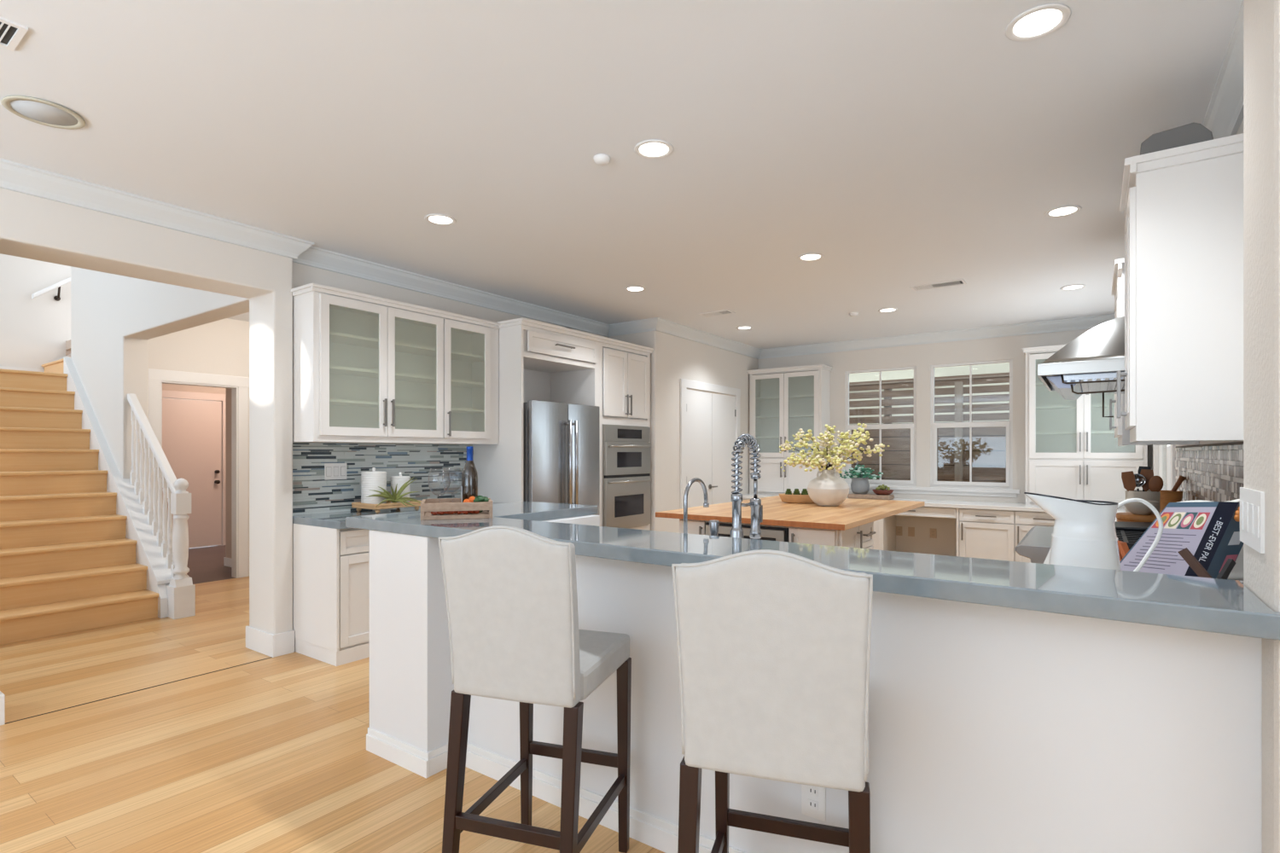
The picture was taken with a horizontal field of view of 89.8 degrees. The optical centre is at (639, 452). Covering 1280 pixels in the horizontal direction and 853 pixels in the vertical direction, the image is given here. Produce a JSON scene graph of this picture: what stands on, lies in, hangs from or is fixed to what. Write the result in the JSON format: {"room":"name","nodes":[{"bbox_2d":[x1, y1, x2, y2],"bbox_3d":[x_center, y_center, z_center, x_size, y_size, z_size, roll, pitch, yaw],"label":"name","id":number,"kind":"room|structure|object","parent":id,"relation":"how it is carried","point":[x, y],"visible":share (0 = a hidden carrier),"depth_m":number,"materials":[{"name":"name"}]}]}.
{"room":"kitchen","nodes":[
{"label":"kitchen","id":0,"kind":"room"},
{"bbox_2d":[0,253,70,369],"bbox_3d":[-7.508,-1.180,6.916,0.150,5.300,7.800,0,0,35],"label":"wall","id":1,"kind":"structure","parent":0,"point":[34,333],"depth_m":7.44,"materials":[{"name":"white paint"}]},
{"bbox_2d":[0,187,292,634],"bbox_3d":[-4.185,-0.040,2.185,0.365,2.820,5.725,0,0,35],"label":"wall","id":2,"kind":"structure","parent":0,"point":[32,227],"depth_m":4.32,"materials":[{"name":"white paint"}]},
{"bbox_2d":[0,626,294,726],"bbox_3d":[-4.184,1.295,2.185,0.395,0.152,5.727,0,0,35],"label":"baseboard","id":3,"kind":"structure","parent":2,"relation":"attached to","point":[264,642],"depth_m":4.36,"materials":[{"name":"white paint"}]},
{"bbox_2d":[0,158,314,259],"bbox_3d":[-3.970,-1.391,2.091,0.095,0.118,5.820,0,0,35],"label":"trim","id":4,"kind":"structure","parent":2,"relation":"attached to","point":[15,177],"depth_m":3.66,"materials":[{"name":"white paint"}]},
{"bbox_2d":[65,354,231,558],"bbox_3d":[-5.357,0.070,8.394,2.952,2.602,2.901,0,0,35],"label":"wall","id":5,"kind":"structure","parent":0,"point":[227,392],"depth_m":7.77,"materials":[{"name":"beige paint"}]},
{"bbox_2d":[162,398,221,548],"bbox_3d":[-6.378,0.304,9.148,0.134,2.109,0.771,0,0,35],"label":"door","id":6,"kind":"structure","parent":5,"relation":"in","point":[191,429],"depth_m":9.23,"materials":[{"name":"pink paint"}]},
{"bbox_2d":[162,389,225,545],"bbox_3d":[-6.390,0.255,9.157,0.043,2.231,0.971,0,0,35],"label":"trim","id":7,"kind":"structure","parent":5,"relation":"attached to","point":[170,394],"depth_m":9.47,"materials":[{"name":"beige paint"}]},
{"bbox_2d":[70,266,249,478],"bbox_3d":[-4.382,-1.230,5.803,4.139,5.200,0.200,0,0,35],"label":"wall","id":8,"kind":"structure","parent":0,"point":[114,317],"depth_m":6.08,"materials":[{"name":"white paint"}]},
{"bbox_2d":[148,318,249,575],"bbox_3d":[-4.113,-0.040,7.512,0.102,2.821,2.901,0,0,35],"label":"wall","id":9,"kind":"structure","parent":0,"point":[221,347],"depth_m":6.78,"materials":[{"name":"white paint"}]},
{"bbox_2d":[148,368,249,578],"bbox_3d":[-4.643,0.271,6.754,0.133,2.201,0.950,0,0,35],"label":"trim","id":10,"kind":"structure","parent":9,"relation":"attached to","point":[239,386],"depth_m":7.02,"materials":[{"name":"white paint"}]},
{"bbox_2d":[0,545,665,852],"bbox_3d":[-1.302,1.420,3.957,14.700,0.100,11.950,0,0,35],"label":"floor","id":11,"kind":"structure","parent":0,"point":[270,755],"depth_m":2.90,"materials":[{"name":"brown wood"}]},
{"bbox_2d":[0,356,195,645],"bbox_3d":[-5.672,0.170,6.018,3.886,2.401,1.461,0,0,35],"label":"staircase","id":12,"kind":"structure","parent":11,"relation":"on","point":[84,545],"depth_m":5.54,"materials":[{"name":"brown wood"}]},
{"bbox_2d":[292,523,369,666],"bbox_3d":[-1.707,0.929,4.941,0.651,0.881,1.634,0,0,35],"label":"base cabinet","id":13,"kind":"object","parent":11,"relation":"on","point":[331,567],"visible":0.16,"depth_m":4.23,"materials":[{"name":"white paint"}]},
{"bbox_2d":[292,502,500,529],"bbox_3d":[-1.705,0.465,4.940,0.666,0.050,1.633,0,0,35],"label":"countertop","id":14,"kind":"structure","parent":13,"relation":"on","point":[334,520],"depth_m":4.41,"materials":[{"name":"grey stone"}]},
{"bbox_2d":[351,500,421,513],"bbox_3d":[-1.898,0.405,4.845,0.302,0.071,0.411,0,0,35],"label":"tray","id":15,"kind":"object","parent":14,"relation":"on","point":[358,505],"visible":0.77,"depth_m":4.71,"materials":[{"name":"brown wood"}]},
{"bbox_2d":[360,467,386,504],"bbox_3d":[-1.980,0.252,4.781,0.180,0.280,0.180,0,0,35],"label":"ribbed canister","id":16,"kind":"object","parent":15,"relation":"on","point":[369,480],"visible":0.93,"depth_m":4.71,"materials":[{"name":"white ceramic"}]},
{"bbox_2d":[366,477,420,506],"bbox_3d":[-1.814,0.287,4.805,0.438,0.202,0.496,0,0,-30],"label":"air plant","id":17,"kind":"object","parent":15,"relation":"on","point":[395,497],"visible":0.96,"depth_m":4.73,"materials":[{"name":"plant"}]},
{"bbox_2d":[390,472,410,503],"bbox_3d":[-1.842,0.272,4.940,0.144,0.240,0.144,0,0,35],"label":"ribbed canister","id":18,"kind":"object","parent":15,"relation":"on","point":[400,480],"visible":0.62,"depth_m":4.88,"materials":[{"name":"white ceramic"}]},
{"bbox_2d":[438,525,631,852],"bbox_3d":[-0.307,0.787,2.041,0.416,1.166,0.537,0,0,18],"label":"bar stool","id":19,"kind":"object","parent":11,"relation":"on","point":[511,597],"visible":1,"depth_m":1.84,"materials":[{"name":"beige fabric"}]},
{"bbox_2d":[523,400,599,515],"bbox_3d":[-0.874,0.453,5.982,0.715,1.795,0.910,0,0,35],"label":"refrigerator","id":20,"kind":"object","parent":11,"relation":"on","point":[561,440],"visible":0.39,"depth_m":5.73,"materials":[{"name":"grey metal"}]},
{"bbox_2d":[473,317,653,530],"bbox_3d":[-0.676,0.117,6.392,0.666,2.507,1.975,0,0,35],"label":"cabinet surround","id":21,"kind":"object","parent":11,"relation":"on","point":[538,361],"visible":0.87,"depth_m":6.01,"materials":[{"name":"white paint"}]},
{"bbox_2d":[602,424,651,528],"bbox_3d":[-0.318,0.254,6.782,0.637,1.063,0.783,0,0,35],"label":"double wall oven","id":22,"kind":"object","parent":21,"relation":"in","point":[626,480],"visible":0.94,"depth_m":6.57,"materials":[{"name":"silver metal"}]},
{"bbox_2d":[671,549,872,852],"bbox_3d":[0.346,0.787,1.596,0.416,1.166,0.537,0,0,18],"label":"bar stool","id":23,"kind":"object","parent":11,"relation":"on","point":[774,646],"visible":1,"depth_m":1.37,"materials":[{"name":"beige fabric"}]},
{"bbox_2d":[679,518,875,549],"bbox_3d":[1.356,0.925,5.202,1.236,0.892,2.045,0,0,35],"label":"base cabinet","id":24,"kind":"object","parent":11,"relation":"on","point":[861,537],"visible":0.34,"depth_m":4.25,"materials":[{"name":"white paint"}]},
{"bbox_2d":[705,522,788,542],"bbox_3d":[0.723,0.886,4.435,0.620,0.768,0.049,0,0,35],"label":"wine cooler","id":25,"kind":"object","parent":24,"relation":"in","point":[770,533],"visible":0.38,"depth_m":4.34,"materials":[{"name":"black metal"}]},
{"bbox_2d":[655,495,925,530],"bbox_3d":[1.333,0.459,5.252,1.400,0.037,2.250,0,0,35],"label":"countertop","id":26,"kind":"structure","parent":24,"relation":"on","point":[852,513],"depth_m":4.67,"materials":[{"name":"wood"}]},
{"bbox_2d":[779,423,889,506],"bbox_3d":[1.533,0.099,5.247,0.903,0.681,0.460,0,0,35],"label":"vase","id":27,"kind":"object","parent":26,"relation":"on","point":[826,490],"visible":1,"depth_m":5.21,"materials":[{"name":"beige ceramic"}]},
{"bbox_2d":[742,498,1054,563],"bbox_3d":[3.299,0.992,7.624,4.385,0.757,0.625,0,0,35],"label":"base cabinet","id":28,"kind":"object","parent":11,"relation":"on","point":[991,534],"visible":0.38,"depth_m":6.99,"materials":[{"name":"white paint"}]},
{"bbox_2d":[742,494,1125,511],"bbox_3d":[3.302,0.593,7.630,4.395,0.042,0.630,0,0,35],"label":"countertop","id":29,"kind":"structure","parent":28,"relation":"on","point":[928,503],"depth_m":7.17,"materials":[{"name":"white stone"}]},
{"bbox_2d":[747,364,832,494],"bbox_3d":[2.013,-0.281,8.694,1.069,1.709,0.384,0,0,35],"label":"hutch","id":30,"kind":"object","parent":29,"relation":"on","point":[783,401],"visible":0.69,"depth_m":8.71,"materials":[{"name":"white paint"}]},
{"bbox_2d":[756,394,814,438],"bbox_3d":[2.030,-0.480,8.729,0.977,0.562,0.272,0,0,35],"label":"shelf","id":31,"kind":"object","parent":30,"relation":"attached to","point":[800,406],"depth_m":8.84,"materials":[{"name":"white paint"}]},
{"bbox_2d":[847,493,894,500],"bbox_3d":[2.856,0.544,7.954,0.500,0.055,0.260,0,0,35],"label":"wicker tray","id":32,"kind":"object","parent":29,"relation":"on","point":[874,497],"visible":0.84,"depth_m":7.84,"materials":[{"name":"brown wood"}]},
{"bbox_2d":[839,465,883,494],"bbox_3d":[2.745,0.335,8.029,0.555,0.364,0.319,0,0,35],"label":"succulent pot","id":33,"kind":"object","parent":32,"relation":"on","point":[859,485],"visible":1,"depth_m":7.95,"materials":[{"name":"green plant"}]},
{"bbox_2d":[1022,344,1147,509],"bbox_3d":[4.688,-0.281,6.798,1.095,1.709,0.384,0,0,35],"label":"hutch","id":34,"kind":"object","parent":29,"relation":"on","point":[1072,451],"visible":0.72,"depth_m":6.83,"materials":[{"name":"white paint"}]},
{"bbox_2d":[1035,382,1114,435],"bbox_3d":[4.716,-0.479,6.825,1.002,0.561,0.272,0,0,35],"label":"shelf","id":35,"kind":"object","parent":34,"relation":"attached to","point":[1055,415],"depth_m":7.01,"materials":[{"name":"white paint"}]},
{"bbox_2d":[1015,526,1145,564],"bbox_3d":[2.420,0.877,3.277,0.793,0.947,0.977,0,0,35],"label":"gas range","id":36,"kind":"object","parent":11,"relation":"on","point":[1036,544],"visible":0.16,"depth_m":3.12,"materials":[{"name":"silver metal"}]},
{"bbox_2d":[1114,521,1152,530],"bbox_3d":[2.704,0.392,3.434,0.400,0.025,0.330,0,0,35],"label":"griddle","id":37,"kind":"object","parent":36,"relation":"on","point":[1119,526],"visible":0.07,"depth_m":3.41,"materials":[{"name":"black metal"}]},
{"bbox_3d":[3.176,0.928,4.230,0.660,0.886,1.426,0,0,35],"label":"base cabinet","id":38,"kind":"object","parent":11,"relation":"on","visible":0},
{"bbox_2d":[1114,511,1160,522],"bbox_3d":[3.190,0.462,4.229,0.643,0.044,1.450,0,0,35],"label":"countertop","id":39,"kind":"structure","parent":38,"relation":"on","point":[1117,511],"depth_m":4.73,"materials":[{"name":"white stone"}]},
{"bbox_2d":[1117,519,1136,522],"bbox_3d":[2.924,0.417,3.736,0.240,0.045,0.242,0,0,35],"label":"wood block","id":40,"kind":"object","parent":39,"relation":"on","point":[1118,520],"visible":0.07,"depth_m":3.70,"materials":[{"name":"brown"}]},
{"bbox_2d":[1116,512,1156,522],"bbox_3d":[2.934,0.377,3.743,0.260,0.035,0.260,0,0,35],"label":"wood board","id":41,"kind":"object","parent":40,"relation":"on","point":[1122,516],"visible":0.55,"depth_m":3.68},
{"bbox_2d":[1122,500,1159,515],"bbox_3d":[2.905,0.320,3.726,0.166,0.078,0.165,0,0,35],"label":"stoneware bowl","id":42,"kind":"object","parent":41,"relation":"on","point":[1135,508],"visible":0.74,"depth_m":3.68,"materials":[{"name":"beige"}]},
{"bbox_2d":[1124,489,1160,513],"bbox_3d":[3.083,0.338,3.943,0.170,0.205,0.170,0,0,35],"label":"utensil crock","id":43,"kind":"object","parent":39,"relation":"on","point":[1149,495],"visible":0.23,"depth_m":3.88,"materials":[{"name":"beige"}]},
{"bbox_2d":[1159,475,1185,512],"bbox_3d":[3.449,0.293,4.199,0.155,0.294,0.155,0,0,-10],"label":"mortar","id":44,"kind":"object","parent":39,"relation":"on","point":[1173,496],"visible":0.4,"depth_m":4.15,"materials":[{"name":"brown wood"}]},
{"bbox_2d":[1159,490,1183,512],"bbox_3d":[3.449,0.345,4.199,0.156,0.190,0.156,0,0,35],"label":"cup","id":45,"kind":"object","parent":44,"relation":"on","point":[1166,497],"depth_m":4.14,"materials":[{"name":"brown wood"}]},
{"bbox_3d":[0.503,0.928,2.452,2.585,0.885,0.578,0,0,35],"label":"cabinet","id":46,"kind":"object","parent":11,"relation":"on","visible":0},
{"bbox_2d":[1043,549,1243,582],"bbox_3d":[0.867,0.462,2.803,2.783,0.044,1.573,0,0,35],"label":"countertop","id":47,"kind":"structure","parent":46,"relation":"on","point":[1047,559],"depth_m":2.61,"materials":[{"name":"white stone"}]},
{"bbox_2d":[683,477,709,533],"bbox_3d":[0.235,0.273,2.727,0.044,0.334,0.206,0,0,35],"label":"filter faucet","id":48,"kind":"object","parent":47,"relation":"on","point":[706,504],"visible":0.78,"depth_m":2.67,"materials":[{"name":"silver metal"}]},
{"bbox_2d":[730,433,762,539],"bbox_3d":[0.427,0.182,2.591,0.068,0.517,0.230,0,0,35],"label":"spring faucet","id":49,"kind":"object","parent":47,"relation":"on","point":[736,531],"visible":0.96,"depth_m":2.56,"materials":[{"name":"silver metal"}]},
{"bbox_2d":[1024,492,1163,571],"bbox_3d":[1.456,0.285,2.057,0.434,0.315,0.205,0,0,0],"label":"pitcher","id":50,"kind":"object","parent":47,"relation":"on","point":[1084,535],"visible":0.84,"depth_m":1.99,"materials":[{"name":"white"}]},
{"bbox_2d":[1177,547,1243,583],"bbox_3d":[1.798,0.371,2.121,0.362,0.136,0.290,0,0,35],"label":"easel","id":51,"kind":"object","parent":47,"relation":"on","point":[1201,572],"visible":0.43,"depth_m":2.01,"materials":[{"name":"brown wood"}]},
{"bbox_2d":[1120,499,1243,579],"bbox_3d":[1.870,0.296,2.164,0.432,0.286,0.184,0,0,11],"label":"cookbook","id":52,"kind":"object","parent":51,"relation":"on","point":[1210,531],"visible":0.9,"depth_m":2.14,"materials":[{"name":"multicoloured paper"}]},
{"bbox_2d":[1151,512,1173,528],"bbox_3d":[1.817,0.235,2.233,0.059,0.058,0.026,0,0,10],"label":"photo","id":53,"kind":"object","parent":52,"relation":"attached to","point":[1167,517],"depth_m":2.23,"materials":[{"name":"multicoloured"}]},
{"bbox_2d":[1120,506,1216,575],"bbox_3d":[1.782,0.303,2.189,0.276,0.245,0.160,0,0,35],"label":"print","id":54,"kind":"object","parent":52,"relation":"attached to","point":[1192,528],"depth_m":2.16,"materials":[{"name":"multicoloured"}]},
{"bbox_2d":[1163,512,1185,529],"bbox_3d":[1.834,0.233,2.203,0.055,0.058,0.028,0,0,6],"label":"photo","id":55,"kind":"object","parent":52,"relation":"on","point":[1172,520],"depth_m":2.20,"materials":[{"name":"multicoloured"}]},
{"bbox_2d":[1176,512,1198,529],"bbox_3d":[1.851,0.230,2.174,0.049,0.058,0.030,0,0,-4],"label":"photo","id":56,"kind":"object","parent":52,"relation":"on","point":[1184,520],"depth_m":2.17,"materials":[{"name":"multicoloured"}]},
{"bbox_2d":[1190,512,1210,529],"bbox_3d":[1.868,0.228,2.143,0.032,0.059,0.044,0,0,-29],"label":"photo","id":57,"kind":"object","parent":52,"relation":"attached to","point":[1198,520],"depth_m":2.14,"materials":[{"name":"multicoloured"}]},
{"bbox_2d":[1218,531,1240,573],"bbox_3d":[1.952,0.328,2.118,0.116,0.134,0.012,0,0,-11],"label":"picture","id":58,"kind":"object","parent":52,"relation":"attached to","point":[1229,542],"depth_m":2.11,"materials":[{"name":"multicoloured paper"}]},
{"bbox_2d":[1226,500,1243,580],"bbox_3d":[2.084,0.305,2.274,0.160,0.270,0.160,0,0,35],"label":"lidded jar","id":59,"kind":"object","parent":47,"relation":"on","point":[1236,573],"visible":0.1,"depth_m":2.21,"materials":[{"name":"white ceramic"}]},
{"bbox_2d":[292,261,607,514],"bbox_3d":[-1.532,-0.040,6.001,0.282,2.822,3.622,0,0,35],"label":"wall","id":60,"kind":"structure","parent":0,"point":[303,275],"depth_m":5.13,"materials":[{"name":"white paint"}]},
{"bbox_2d":[292,442,473,515],"bbox_3d":[-1.973,0.183,5.130,0.007,0.512,1.632,0,0,35],"label":"tile backsplash","id":61,"kind":"structure","parent":60,"relation":"attached to","point":[311,494],"depth_m":4.91,"materials":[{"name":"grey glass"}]},
{"bbox_2d":[324,463,346,480],"bbox_3d":[-2.241,0.139,4.736,0.009,0.120,0.167,0,0,35],"label":"switch plate","id":62,"kind":"object","parent":61,"relation":"attached to","point":[332,471],"visible":1,"depth_m":4.73,"materials":[{"name":"white plastic"}]},
{"bbox_2d":[290,283,500,444],"bbox_3d":[-1.825,-0.597,5.009,0.390,1.049,1.650,0,0,35],"label":"upper cabinet","id":63,"kind":"object","parent":60,"relation":"attached to","point":[367,369],"visible":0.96,"depth_m":4.89,"materials":[{"name":"white paint"}]},
{"bbox_2d":[329,331,483,413],"bbox_3d":[-1.847,-0.589,5.040,0.294,0.479,1.589,0,0,35],"label":"shelf","id":64,"kind":"object","parent":63,"relation":"attached to","point":[353,359],"depth_m":5.09,"materials":[{"name":"white paint"}]},
{"bbox_2d":[292,245,609,337],"bbox_3d":[-1.371,-1.391,5.903,0.095,0.118,3.595,0,0,35],"label":"trim","id":65,"kind":"structure","parent":60,"relation":"attached to","point":[315,257],"depth_m":5.41,"materials":[{"name":"white paint"}]},
{"bbox_2d":[0,0,1242,349],"bbox_3d":[-0.014,-1.500,3.136,11.651,0.101,12.101,0,0,35],"label":"ceiling","id":66,"kind":"structure","parent":0,"point":[903,144],"depth_m":2.90,"materials":[{"name":"white paint"}]},
{"bbox_2d":[0,16,28,51],"bbox_3d":[-2.262,-1.446,2.118,0.202,0.010,0.322,0,0,35],"label":"ceiling vent","id":67,"kind":"object","parent":66,"relation":"in","point":[11,32],"visible":1,"depth_m":2.21,"materials":[{"name":"white plastic"}]},
{"bbox_2d":[0,95,85,129],"bbox_3d":[-2.531,-1.444,2.732,0.264,0.009,0.264,0,0,35],"label":"ceiling speaker","id":68,"kind":"object","parent":66,"relation":"attached to","point":[36,110],"visible":1,"depth_m":2.72,"materials":[{"name":"beige"}]},
{"bbox_2d":[9,99,77,126],"bbox_3d":[-2.531,-1.444,2.732,0.216,0.007,0.216,0,0,35],"label":"grille","id":69,"kind":"object","parent":68,"relation":"attached to","point":[40,112],"depth_m":2.73,"materials":[{"name":"grey"}]},
{"bbox_2d":[634,139,673,158],"bbox_3d":[0.066,-1.446,3.067,0.190,0.007,0.190,0,0,35],"label":"recessed light","id":70,"kind":"object","parent":66,"relation":"in","point":[648,148],"visible":1,"depth_m":3.06,"materials":[{"name":"white plastic"}]},
{"bbox_2d":[909,279,966,290],"bbox_3d":[2.576,-1.446,5.553,0.421,0.009,0.171,0,0,35],"label":"ceiling vent","id":71,"kind":"object","parent":66,"relation":"in","point":[956,282],"visible":1,"depth_m":5.54,"materials":[{"name":"white plastic"}]},
{"bbox_2d":[1005,3,1070,41],"bbox_3d":[1.338,-1.446,2.165,0.190,0.007,0.190,0,0,35],"label":"recessed light","id":72,"kind":"object","parent":66,"relation":"in","point":[1039,21],"visible":1,"depth_m":2.16,"materials":[{"name":"white plastic"}]},
{"bbox_2d":[1044,204,1082,217],"bbox_3d":[2.535,-1.446,3.853,0.190,0.007,0.190,0,0,35],"label":"recessed light","id":73,"kind":"object","parent":66,"relation":"in","point":[1063,211],"visible":1,"depth_m":3.85,"materials":[{"name":"white plastic"}]},
{"bbox_2d":[607,331,654,530],"bbox_3d":[-0.185,-0.040,7.339,0.932,2.822,0.122,0,0,35],"label":"wall","id":74,"kind":"structure","parent":0,"point":[644,339],"depth_m":7.04,"materials":[{"name":"white paint"}]},
{"bbox_2d":[608,317,657,337],"bbox_3d":[-0.090,-1.391,7.140,0.755,0.118,0.095,0,0,35],"label":"trim","id":75,"kind":"structure","parent":74,"relation":"attached to","point":[644,325],"depth_m":7.12,"materials":[{"name":"white paint"}]},
{"bbox_2d":[654,331,757,533],"bbox_3d":[0.879,-0.040,8.123,0.120,2.820,2.628,0,0,35],"label":"wall","id":76,"kind":"structure","parent":0,"point":[676,358],"depth_m":7.35,"materials":[{"name":"white paint"}]},
{"bbox_2d":[686,389,717,507],"bbox_3d":[0.736,0.306,7.793,0.107,2.103,0.674,0,0,35],"label":"door","id":77,"kind":"structure","parent":76,"relation":"in","point":[699,404],"depth_m":7.78,"materials":[{"name":"white paint"}]},
{"bbox_2d":[655,317,762,359],"bbox_3d":[0.940,-1.391,8.022,0.095,0.118,2.725,0,0,35],"label":"trim","id":78,"kind":"structure","parent":76,"relation":"attached to","point":[663,326],"depth_m":7.80,"materials":[{"name":"white paint"}]},
{"bbox_2d":[679,378,740,508],"bbox_3d":[0.904,0.258,8.037,0.031,2.226,1.520,0,0,35],"label":"trim","id":79,"kind":"structure","parent":76,"relation":"attached to","point":[684,384],"depth_m":7.49,"materials":[{"name":"white paint"}]},
{"bbox_2d":[711,393,736,504],"bbox_3d":[1.074,0.306,8.317,0.054,2.104,0.637,0,0,35],"label":"door","id":80,"kind":"structure","parent":76,"relation":"in","point":[724,411],"depth_m":8.26,"materials":[{"name":"white paint"}]},
{"bbox_2d":[369,514,1262,852],"bbox_3d":[0.318,0.865,2.570,3.028,1.013,1.162,0,0,35],"label":"wall","id":81,"kind":"structure","parent":0,"point":[992,729],"depth_m":1.68,"materials":[{"name":"white paint"}]},
{"bbox_2d":[366,727,746,852],"bbox_3d":[0.023,1.320,2.155,3.028,0.102,0.177,0,0,35],"label":"baseboard","id":82,"kind":"structure","parent":81,"relation":"attached to","point":[660,834],"depth_m":2.55,"materials":[{"name":"white paint"}]},
{"bbox_2d":[345,501,1279,640],"bbox_3d":[0.363,0.333,2.557,3.485,0.049,1.208,0,0,35],"label":"countertop","id":83,"kind":"structure","parent":81,"relation":"on","point":[1227,607],"depth_m":1.63,"materials":[{"name":"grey stone"}]},
{"bbox_2d":[420,498,492,520],"bbox_3d":[-0.874,0.267,3.071,0.320,0.083,0.224,0,0,-16],"label":"crate","id":84,"kind":"object","parent":83,"relation":"on","point":[427,506],"visible":0.95,"depth_m":2.98,"materials":[{"name":"brown wood"}]},
{"bbox_2d":[461,446,477,502],"bbox_3d":[-0.830,0.130,3.131,0.078,0.318,0.077,0,0,35],"label":"wine bottle","id":85,"kind":"object","parent":84,"relation":"in","point":[469,476],"visible":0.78,"depth_m":3.10,"materials":[{"name":"black glass"}]},
{"bbox_2d":[801,784,826,821],"bbox_3d":[0.515,1.026,1.909,0.072,0.118,0.009,0,0,35],"label":"wall outlet","id":86,"kind":"object","parent":81,"relation":"attached to","point":[813,799],"visible":0.93,"depth_m":1.91,"materials":[{"name":"white plastic"}]},
{"bbox_2d":[757,328,1152,556],"bbox_3d":[3.532,-0.040,7.939,4.660,2.821,0.142,0,0,35],"label":"wall","id":87,"kind":"structure","parent":0,"point":[923,356],"depth_m":7.85,"materials":[{"name":"white paint"}]},
{"bbox_2d":[844,366,916,487],"bbox_3d":[3.078,-0.323,8.227,0.887,1.497,0.069,0,0,35],"label":"window","id":88,"kind":"structure","parent":87,"relation":"in","point":[912,482],"depth_m":8.16,"materials":[{"name":"white paint"}]},
{"bbox_2d":[848,484,1019,497],"bbox_3d":[3.455,0.468,7.899,2.102,0.087,0.057,0,0,35],"label":"trim","id":89,"kind":"structure","parent":87,"relation":"attached to","point":[905,490],"depth_m":7.68,"materials":[{"name":"white paint"}]},
{"bbox_2d":[759,314,1114,359],"bbox_3d":[3.456,-1.391,7.849,4.400,0.118,0.095,0,0,35],"label":"trim","id":90,"kind":"structure","parent":87,"relation":"attached to","point":[1087,322],"depth_m":7.69,"materials":[{"name":"white paint"}]},
{"bbox_2d":[930,359,1012,489],"bbox_3d":[3.925,-0.323,7.627,0.880,1.497,0.069,0,0,35],"label":"window","id":91,"kind":"structure","parent":87,"relation":"in","point":[933,483],"depth_m":7.62,"materials":[{"name":"white paint"}]},
{"bbox_2d":[1175,119,1243,446],"bbox_3d":[3.537,-0.040,4.038,0.140,2.821,6.520,0,0,35],"label":"wall","id":92,"kind":"structure","parent":0,"point":[1240,130],"depth_m":3.00,"materials":[{"name":"white paint"}]},
{"bbox_2d":[1037,316,1124,417],"bbox_3d":[2.553,-0.808,3.391,0.715,1.284,0.995,0,0,35],"label":"range hood","id":93,"kind":"object","parent":92,"relation":"attached to","point":[1090,363],"visible":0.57,"depth_m":3.14,"materials":[{"name":"silver metal"}]},
{"bbox_2d":[1046,375,1082,400],"bbox_3d":[2.357,-0.349,3.533,0.167,0.067,0.870,0,0,35],"label":"light","id":94,"kind":"object","parent":93,"relation":"attached to","point":[1063,390],"depth_m":3.22,"materials":[{"name":"white"}]},
{"bbox_2d":[1109,257,1199,446],"bbox_3d":[3.249,-0.597,4.104,0.403,1.107,0.948,0,0,35],"label":"upper cabinet","id":95,"kind":"object","parent":92,"relation":"attached to","point":[1118,287],"visible":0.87,"depth_m":3.85,"materials":[{"name":"white paint"}]},
{"bbox_2d":[1152,444,1175,490],"bbox_3d":[4.492,-0.227,5.524,0.062,1.407,2.012,0,0,35],"label":"trim","id":96,"kind":"structure","parent":92,"relation":"attached to","point":[1155,447],"depth_m":4.80,"materials":[{"name":"white paint"}]},
{"bbox_2d":[1158,444,1170,490],"bbox_3d":[4.549,-0.200,5.509,0.052,1.262,1.751,0,0,35],"label":"window","id":97,"kind":"structure","parent":92,"relation":"in","point":[1164,450],"depth_m":5.89,"materials":[{"name":"white paint"}]},
{"bbox_2d":[1117,133,1243,442],"bbox_3d":[2.217,-0.598,2.648,0.404,1.106,0.598,0,0,35],"label":"upper cabinet","id":98,"kind":"object","parent":92,"relation":"attached to","point":[1183,206],"visible":0.91,"depth_m":2.42,"materials":[{"name":"white paint"}]},
{"bbox_2d":[1140,122,1213,155],"bbox_3d":[2.050,-1.193,2.460,0.218,0.094,0.055,0,0,35],"label":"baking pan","id":99,"kind":"object","parent":98,"relation":"on","point":[1191,133],"visible":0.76,"depth_m":2.44,"materials":[{"name":"grey"}]},
{"bbox_2d":[1175,442,1243,501],"bbox_3d":[2.754,0.198,3.061,0.008,0.483,4.000,0,0,35],"label":"backsplash","id":100,"kind":"structure","parent":92,"relation":"attached to","point":[1212,472],"depth_m":3.22,"materials":[{"name":"beige"}]},
{"bbox_2d":[1202,0,1243,139],"bbox_3d":[3.398,-1.391,4.045,0.095,0.118,6.370,0,0,35],"label":"trim","id":101,"kind":"structure","parent":92,"relation":"attached to","point":[1224,117],"depth_m":2.50,"materials":[{"name":"white paint"}]},
{"bbox_2d":[1243,0,1279,852],"bbox_3d":[1.512,-0.040,1.263,0.435,2.821,0.351,0,0,35],"label":"wall column","id":102,"kind":"structure","parent":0,"point":[1261,18],"depth_m":1.33,"materials":[{"name":"beige paint"}]},
{"bbox_2d":[1239,487,1264,553],"bbox_3d":[1.335,0.143,1.397,0.009,0.128,0.262,0,0,35],"label":"switch plate","id":103,"kind":"object","parent":102,"relation":"attached to","point":[1252,502],"visible":1,"depth_m":1.38,"materials":[{"name":"white plastic"}]},
{"label":"outside","id":104,"kind":"structure","parent":0,"visible":0},
{"bbox_3d":[7.454,1.495,12.244,22.000,0.150,11.400,0,0,35],"label":"ground","id":105,"kind":"structure","parent":104,"visible":0},
{"bbox_2d":[849,372,1009,482],"bbox_3d":[4.357,0.158,8.826,6.102,2.426,0.202,0,0,35],"label":"window","id":106,"kind":"structure","parent":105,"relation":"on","point":[988,444],"depth_m":8.86,"materials":[{"name":"black"}]},
{"bbox_2d":[849,362,1009,424],"bbox_3d":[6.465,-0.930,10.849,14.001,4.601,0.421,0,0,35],"label":"window shutters","id":107,"kind":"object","parent":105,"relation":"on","point":[1003,367],"visible":0.02,"depth_m":11.50,"materials":[{"name":"paint"}]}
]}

